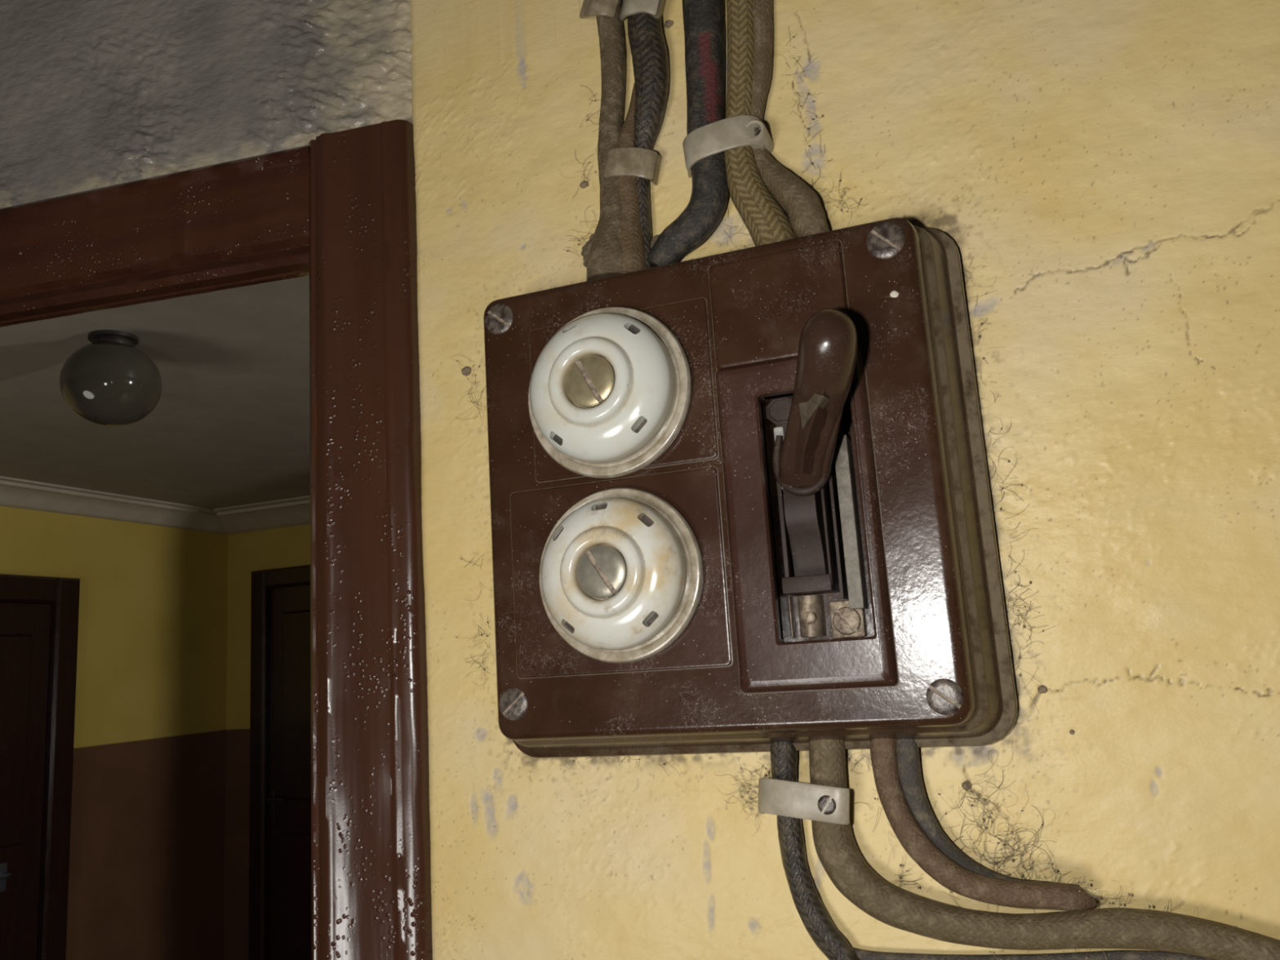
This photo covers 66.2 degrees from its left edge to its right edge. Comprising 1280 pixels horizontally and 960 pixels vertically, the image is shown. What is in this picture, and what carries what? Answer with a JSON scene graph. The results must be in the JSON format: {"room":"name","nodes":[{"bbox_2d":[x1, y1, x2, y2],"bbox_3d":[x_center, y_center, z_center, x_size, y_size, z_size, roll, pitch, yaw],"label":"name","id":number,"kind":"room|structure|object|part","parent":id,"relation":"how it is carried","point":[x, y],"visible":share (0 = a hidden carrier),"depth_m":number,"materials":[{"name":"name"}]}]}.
{"room":"utility room","nodes":[
{"label":"utility room","id":0,"kind":"room"},
{"bbox_2d":[0,506,228,959],"bbox_3d":[-3.127,1.225,3.359,0.100,2.680,4.700,-7,-11,20],"label":"wall","id":1,"kind":"structure","parent":0,"point":[146,879],"depth_m":4.93,"materials":[{"name":"paint"}]},
{"bbox_2d":[0,573,79,959],"bbox_3d":[-2.771,1.517,3.993,0.067,2.285,1.020,-7,-11,20],"label":"door","id":2,"kind":"structure","parent":1,"relation":"in","point":[39,615],"depth_m":4.35,"materials":[{"name":"wood"}]},
{"bbox_3d":[-2.699,1.705,4.112,0.057,0.170,0.128,-7,-11,20],"label":"handle","id":3,"kind":"part","parent":2,"relation":"part of","materials":[{"name":"metal"}]},
{"bbox_3d":[-2.690,2.125,4.048,0.014,0.800,0.257,-7,-11,20],"label":"panel","id":4,"kind":"part","parent":2,"relation":"part of","materials":[{"name":"brown wood"}]},
{"bbox_3d":[-2.755,1.121,4.229,0.014,0.905,0.257,-7,-11,20],"label":"panel","id":5,"kind":"part","parent":2,"relation":"part of","materials":[{"name":"brown wood"}]},
{"bbox_3d":[-2.848,0.455,4.187,0.050,0.120,0.780,-7,-11,20],"label":"frame","id":6,"kind":"part","parent":2,"relation":"part of","materials":[{"name":"brown wood"}]},
{"bbox_3d":[-2.621,1.583,4.412,0.050,2.285,0.120,-7,-11,20],"label":"frame","id":7,"kind":"part","parent":2,"relation":"part of","materials":[{"name":"brown wood"}]},
{"bbox_2d":[0,475,227,534],"bbox_3d":[-3.069,-0.066,3.538,0.200,0.088,4.500,-7,-11,20],"label":"trim","id":8,"kind":"structure","parent":1,"relation":"attached to","point":[18,493],"depth_m":4.77,"materials":[{"name":"white paint"}]},
{"bbox_2d":[0,275,310,509],"bbox_3d":[-0.122,-0.472,2.872,6.450,0.100,3.970,-7,-11,20],"label":"ceiling","id":9,"kind":"structure","parent":0,"point":[229,424],"depth_m":3.31,"materials":[{"name":"grey paint"}]},
{"bbox_2d":[59,329,162,426],"bbox_3d":[-1.401,-0.263,2.606,0.241,0.242,0.241,-7,-11,20],"label":"ceiling lamp","id":10,"kind":"object","parent":9,"relation":"attached to","point":[108,380],"visible":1,"depth_m":2.53,"materials":[{"name":"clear glass"}]},
{"bbox_2d":[223,524,310,959],"bbox_3d":[0.694,1.167,4.398,6.350,2.680,0.100,-7,-11,20],"label":"wall","id":11,"kind":"structure","parent":0,"point":[249,552],"depth_m":5.44,"materials":[{"name":"paint"}]},
{"bbox_2d":[213,495,310,534],"bbox_3d":[-0.769,0.033,4.906,3.550,0.088,0.320,-7,-11,20],"label":"trim","id":12,"kind":"structure","parent":11,"relation":"attached to","point":[291,512],"depth_m":5.37,"materials":[{"name":"white paint"}]},
{"bbox_2d":[248,564,311,959],"bbox_3d":[-1.635,1.612,5.129,1.000,2.358,0.062,-7,-11,20],"label":"door","id":13,"kind":"structure","parent":11,"relation":"in","point":[280,875],"depth_m":5.26,"materials":[{"name":"wood"}]},
{"bbox_3d":[-2.053,1.667,5.286,0.100,2.358,0.050,-7,-11,20],"label":"frame","id":14,"kind":"part","parent":13,"relation":"part of","materials":[{"name":"brown wood"}]},
{"bbox_3d":[-1.932,1.738,5.220,0.128,0.170,0.057,-7,-11,20],"label":"handle","id":15,"kind":"part","parent":13,"relation":"part of","materials":[{"name":"metal"}]},
{"bbox_3d":[-1.704,0.504,5.335,0.800,0.100,0.050,-7,-11,20],"label":"frame","id":16,"kind":"part","parent":13,"relation":"part of","materials":[{"name":"brown wood"}]},
{"bbox_3d":[-1.816,1.203,5.282,0.264,0.998,0.014,-7,-11,20],"label":"panel","id":17,"kind":"part","parent":13,"relation":"part of","materials":[{"name":"brown wood"}]},
{"bbox_3d":[-1.749,2.253,5.093,0.264,0.800,0.014,-7,-11,20],"label":"panel","id":18,"kind":"part","parent":13,"relation":"part of","materials":[{"name":"brown wood"}]},
{"bbox_2d":[0,0,1279,959],"bbox_3d":[0.356,0.399,0.276,3.458,2.770,0.233,-7,-11,20],"label":"wall","id":19,"kind":"structure","parent":0,"point":[1113,166],"depth_m":0.42,"materials":[{"name":"yellow paint"}]},
{"bbox_2d":[461,366,471,376],"bbox_3d":[-0.090,-0.056,0.507,0.005,0.005,0.003,-7,-11,20],"label":"crumb","id":20,"kind":"object","parent":19,"relation":"attached to","point":[464,370],"visible":1,"depth_m":0.51,"materials":[{"name":"grey"}]},
{"bbox_2d":[579,180,588,188],"bbox_3d":[-0.028,-0.150,0.499,0.004,0.004,0.002,-7,-11,20],"label":"crumb","id":21,"kind":"object","parent":19,"relation":"attached to","point":[584,184],"visible":1,"depth_m":0.50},
{"bbox_2d":[579,0,622,18],"bbox_3d":[-0.021,-0.245,0.500,0.028,0.030,0.016,-7,-11,20],"label":"clamp","id":22,"kind":"object","parent":19,"relation":"attached to","point":[607,8],"visible":1,"depth_m":0.49,"materials":[{"name":"metal"}]},
{"bbox_2d":[619,0,665,21],"bbox_3d":[0.000,-0.239,0.491,0.028,0.028,0.017,-7,-11,20],"label":"clamp","id":23,"kind":"object","parent":19,"relation":"attached to","point":[628,7],"visible":1,"depth_m":0.48,"materials":[{"name":"beige metal"}]},
{"bbox_2d":[664,20,673,27],"bbox_3d":[0.015,-0.230,0.495,0.005,0.004,0.002,-7,-11,20],"label":"crumb","id":24,"kind":"object","parent":19,"relation":"attached to","point":[668,24],"visible":1,"depth_m":0.49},
{"bbox_2d":[682,115,773,177],"bbox_3d":[0.039,-0.158,0.463,0.044,0.020,0.020,-7,-11,20],"label":"clamp","id":25,"kind":"object","parent":19,"relation":"attached to","point":[733,132],"visible":1,"depth_m":0.45,"materials":[{"name":"beige metal"}]},
{"bbox_2d":[483,217,1017,758],"bbox_3d":[0.024,0.004,0.407,0.226,0.219,0.089,-7,-11,20],"label":"fuse box","id":26,"kind":"object","parent":19,"relation":"attached to","point":[740,501],"visible":1,"depth_m":0.40,"materials":[{"name":"plastic"}]},
{"bbox_2d":[451,355,495,685],"bbox_3d":[-0.082,0.017,0.492,0.030,0.169,0.002,-7,-11,20],"label":"cobweb","id":27,"kind":"object","parent":26,"relation":"attached to","point":[484,669],"visible":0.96,"depth_m":0.49},
{"bbox_2d":[564,84,599,262],"bbox_3d":[-0.029,-0.156,0.498,0.028,0.099,0.002,-7,-11,20],"label":"cobweb","id":28,"kind":"object","parent":26,"relation":"attached to","point":[580,85],"visible":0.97,"depth_m":0.50},
{"bbox_2d":[586,1,626,281],"bbox_3d":[-0.018,-0.183,0.490,0.025,0.179,0.025,5,-14,-41],"label":"cable","id":29,"kind":"object","parent":26,"relation":"attached to","point":[605,258],"visible":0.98,"depth_m":0.48,"materials":[{"name":"brown fabric"}]},
{"bbox_2d":[581,233,594,266],"bbox_3d":[-0.016,-0.111,0.480,0.026,0.024,0.016,-7,-11,20],"label":"clump","id":30,"kind":"object","parent":29,"relation":"attached to","point":[586,248],"visible":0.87,"depth_m":0.48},
{"bbox_2d":[604,146,661,185],"bbox_3d":[-0.007,-0.154,0.483,0.034,0.023,0.014,-7,-11,20],"label":"clamp","id":31,"kind":"object","parent":29,"relation":"attached to","point":[645,163],"visible":1,"depth_m":0.47,"materials":[{"name":"metal"}]},
{"bbox_3d":[-0.011,0.040,0.417,0.097,0.082,0.002,-7,-11,20],"label":"fuse panel","id":32,"kind":"part","parent":26,"relation":"part of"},
{"bbox_3d":[-0.009,-0.039,0.429,0.085,0.071,0.002,-7,-11,20],"label":"fuse panel","id":33,"kind":"part","parent":26,"relation":"part of","materials":[{"name":"white ceramic"}]},
{"bbox_2d":[617,82,645,272],"bbox_3d":[-0.007,-0.148,0.481,0.024,0.104,0.020,-7,-11,20],"label":"cable","id":34,"kind":"object","parent":26,"relation":"attached to","point":[632,240],"visible":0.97,"depth_m":0.47,"materials":[{"name":"brown fabric"}]},
{"bbox_2d":[627,13,669,269],"bbox_3d":[0.004,-0.183,0.483,0.025,0.171,0.018,-7,-11,20],"label":"cable","id":35,"kind":"object","parent":26,"relation":"attached to","point":[649,52],"visible":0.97,"depth_m":0.48,"materials":[{"name":"black fabric"}]},
{"bbox_2d":[645,0,728,266],"bbox_3d":[0.022,-0.180,0.476,0.050,0.163,0.022,-7,-11,20],"label":"cable","id":36,"kind":"object","parent":26,"relation":"attached to","point":[704,24],"visible":0.95,"depth_m":0.46,"materials":[{"name":"black fabric"}]},
{"bbox_2d":[650,234,659,248],"bbox_3d":[0.009,-0.112,0.473,0.009,0.012,0.007,-7,-11,20],"label":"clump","id":37,"kind":"object","parent":36,"relation":"on","point":[655,237],"visible":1,"depth_m":0.47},
{"bbox_2d":[564,751,871,785],"bbox_3d":[0.031,0.126,0.432,0.142,0.023,0.002,-7,-11,20],"label":"cobweb","id":38,"kind":"object","parent":26,"relation":"attached to","point":[664,764],"visible":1,"depth_m":0.42},
{"bbox_2d":[724,0,796,246],"bbox_3d":[0.053,-0.178,0.462,0.032,0.162,0.019,-10,-12,31],"label":"cable","id":39,"kind":"object","parent":26,"relation":"attached to","point":[764,219],"visible":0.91,"depth_m":0.45,"materials":[{"name":"beige fabric"}]},
{"bbox_2d":[723,26,868,249],"bbox_3d":[0.069,-0.159,0.462,0.068,0.116,0.002,-7,-11,20],"label":"cobweb","id":40,"kind":"object","parent":39,"relation":"attached to","point":[822,115],"visible":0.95,"depth_m":0.46},
{"bbox_3d":[0.057,-0.072,0.408,0.057,0.048,0.003,-7,-11,20],"label":"blank panel","id":41,"kind":"part","parent":26,"relation":"part of","materials":[{"name":"brown plastic"}]},
{"bbox_3d":[0.061,-0.008,0.412,0.004,0.026,0.017,-7,-11,20],"label":"contact blade","id":42,"kind":"part","parent":26,"relation":"part of","materials":[{"name":"metal"}]},
{"bbox_2d":[751,0,829,237],"bbox_3d":[0.065,-0.178,0.460,0.038,0.162,0.017,-11,-13,37],"label":"cable","id":43,"kind":"object","parent":26,"relation":"attached to","point":[804,210],"visible":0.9,"depth_m":0.45,"materials":[{"name":"brown fabric"}]},
{"bbox_2d":[715,346,899,694],"bbox_3d":[0.069,0.017,0.402,0.062,0.134,0.033,-7,-11,20],"label":"switch","id":44,"kind":"object","parent":26,"relation":"attached to","point":[807,540],"depth_m":0.39,"materials":[{"name":"brown plastic"}]},
{"bbox_3d":[0.071,0.057,0.407,0.010,0.017,0.012,-7,-11,20],"label":"terminal post","id":45,"kind":"part","parent":26,"relation":"part of","materials":[{"name":"gold metal"}]},
{"bbox_2d":[769,742,858,959],"bbox_3d":[0.074,0.158,0.404,0.034,0.113,0.012,-7,-11,20],"label":"cable","id":46,"kind":"object","parent":26,"relation":"attached to","point":[811,908],"visible":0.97,"depth_m":0.40,"materials":[{"name":"grey fabric"}]},
{"bbox_3d":[0.069,-0.029,0.379,0.023,0.061,0.062,-2,-10,-8],"label":"lever","id":47,"kind":"part","parent":26,"relation":"part of","materials":[{"name":"brown plastic"}]},
{"bbox_3d":[0.082,0.023,0.402,0.001,0.050,0.016,-7,-11,20],"label":"carrier plate","id":48,"kind":"part","parent":26,"relation":"part of","materials":[{"name":"grey metal"}]},
{"bbox_3d":[0.087,0.018,0.405,0.006,0.071,0.015,-7,-11,20],"label":"rail","id":49,"kind":"part","parent":26,"relation":"part of","materials":[{"name":"grey metal"}]},
{"bbox_2d":[870,737,1095,911],"bbox_3d":[0.129,0.129,0.379,0.077,0.069,0.016,-9,-11,25],"label":"cable","id":50,"kind":"object","parent":26,"relation":"attached to","point":[956,878],"visible":0.94,"depth_m":0.38,"materials":[{"name":"brown fabric"}]},
{"bbox_2d":[1059,876,1106,908],"bbox_3d":[0.162,0.154,0.365,0.022,0.012,0.010,-7,-11,20],"label":"cobweb","id":51,"kind":"object","parent":50,"relation":"attached to","point":[1087,884],"visible":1,"depth_m":0.37},
{"bbox_2d":[896,738,1075,885],"bbox_3d":[0.134,0.128,0.386,0.062,0.064,0.010,-8,-11,21],"label":"cable","id":52,"kind":"object","parent":26,"relation":"attached to","point":[907,749],"visible":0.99,"depth_m":0.39,"materials":[{"name":"fabric"}]},
{"bbox_2d":[961,257,1054,713],"bbox_3d":[0.150,-0.002,0.406,0.025,0.193,0.003,-7,-11,20],"label":"cobweb","id":53,"kind":"object","parent":26,"relation":"attached to","point":[981,323],"visible":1,"depth_m":0.40},
{"bbox_2d":[808,739,1279,959],"bbox_3d":[0.156,0.139,0.374,0.180,0.098,0.016,-7,-11,20],"label":"cable","id":54,"kind":"object","parent":26,"relation":"attached to","point":[837,850],"visible":0.98,"depth_m":0.37,"materials":[{"name":"brown fabric"}]},
{"bbox_2d":[850,762,1013,903],"bbox_3d":[0.118,0.141,0.390,0.070,0.058,0.006,-7,-11,20],"label":"cobweb","id":55,"kind":"object","parent":54,"relation":"attached to","point":[900,864],"visible":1,"depth_m":0.39},
{"bbox_2d":[931,742,1070,913],"bbox_3d":[0.139,0.139,0.388,0.054,0.069,0.004,-7,-11,20],"label":"cobweb","id":56,"kind":"object","parent":54,"relation":"attached to","point":[971,806],"visible":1,"depth_m":0.39},
{"bbox_2d":[940,862,1195,959],"bbox_3d":[0.158,0.164,0.370,0.093,0.040,0.008,-7,-11,20],"label":"cobweb","id":57,"kind":"object","parent":54,"relation":"attached to","point":[1129,894],"visible":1,"depth_m":0.36},
{"bbox_2d":[757,777,849,824],"bbox_3d":[0.067,0.133,0.406,0.042,0.021,0.021,-7,-11,20],"label":"clamp","id":58,"kind":"object","parent":19,"relation":"attached to","point":[812,802],"visible":1,"depth_m":0.40,"materials":[{"name":"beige metal"}]},
{"bbox_2d":[715,767,764,836],"bbox_3d":[0.045,0.138,0.421,0.027,0.030,0.004,-7,-11,20],"label":"cobweb","id":59,"kind":"object","parent":58,"relation":"attached to","point":[740,768],"visible":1,"depth_m":0.42},
{"bbox_2d":[961,780,971,791],"bbox_3d":[0.131,0.123,0.395,0.004,0.004,0.002,-7,-11,20],"label":"crumb","id":60,"kind":"object","parent":19,"relation":"attached to","point":[964,786],"visible":1,"depth_m":0.39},
{"bbox_2d":[851,946,1215,959],"bbox_3d":[0.152,0.183,0.374,0.150,0.010,0.005,-7,-11,20],"label":"cable","id":61,"kind":"object","parent":19,"relation":"attached to","point":[862,954],"visible":1,"depth_m":0.37,"materials":[{"name":"fabric"}]},
{"bbox_2d":[1037,684,1047,693],"bbox_3d":[0.160,0.083,0.390,0.004,0.003,0.002,-7,-11,20],"label":"crumb","id":62,"kind":"object","parent":19,"relation":"attached to","point":[1042,689],"visible":1,"depth_m":0.39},
{"bbox_2d":[1069,729,1075,734],"bbox_3d":[0.169,0.099,0.385,0.002,0.002,0.001,-7,-11,20],"label":"crumb","id":63,"kind":"object","parent":19,"relation":"attached to","point":[1071,731],"visible":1,"depth_m":0.38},
{"bbox_3d":[-2.449,0.776,1.113,2.840,2.680,0.362,-7,-11,20],"label":"wall","id":64,"kind":"structure","parent":0,"visible":0},
{"bbox_2d":[0,120,432,959],"bbox_3d":[-0.559,0.864,0.545,1.061,2.068,0.108,-6,-11,15],"label":"door frame","id":65,"kind":"structure","parent":64,"relation":"in","point":[338,210],"depth_m":0.52,"materials":[{"name":"brown wood"}]},
{"bbox_3d":[-0.081,0.818,0.415,0.065,2.050,0.108,-6,-11,15],"label":"post","id":66,"kind":"part","parent":65,"relation":"part of","materials":[{"name":"brown wood"}]}
]}

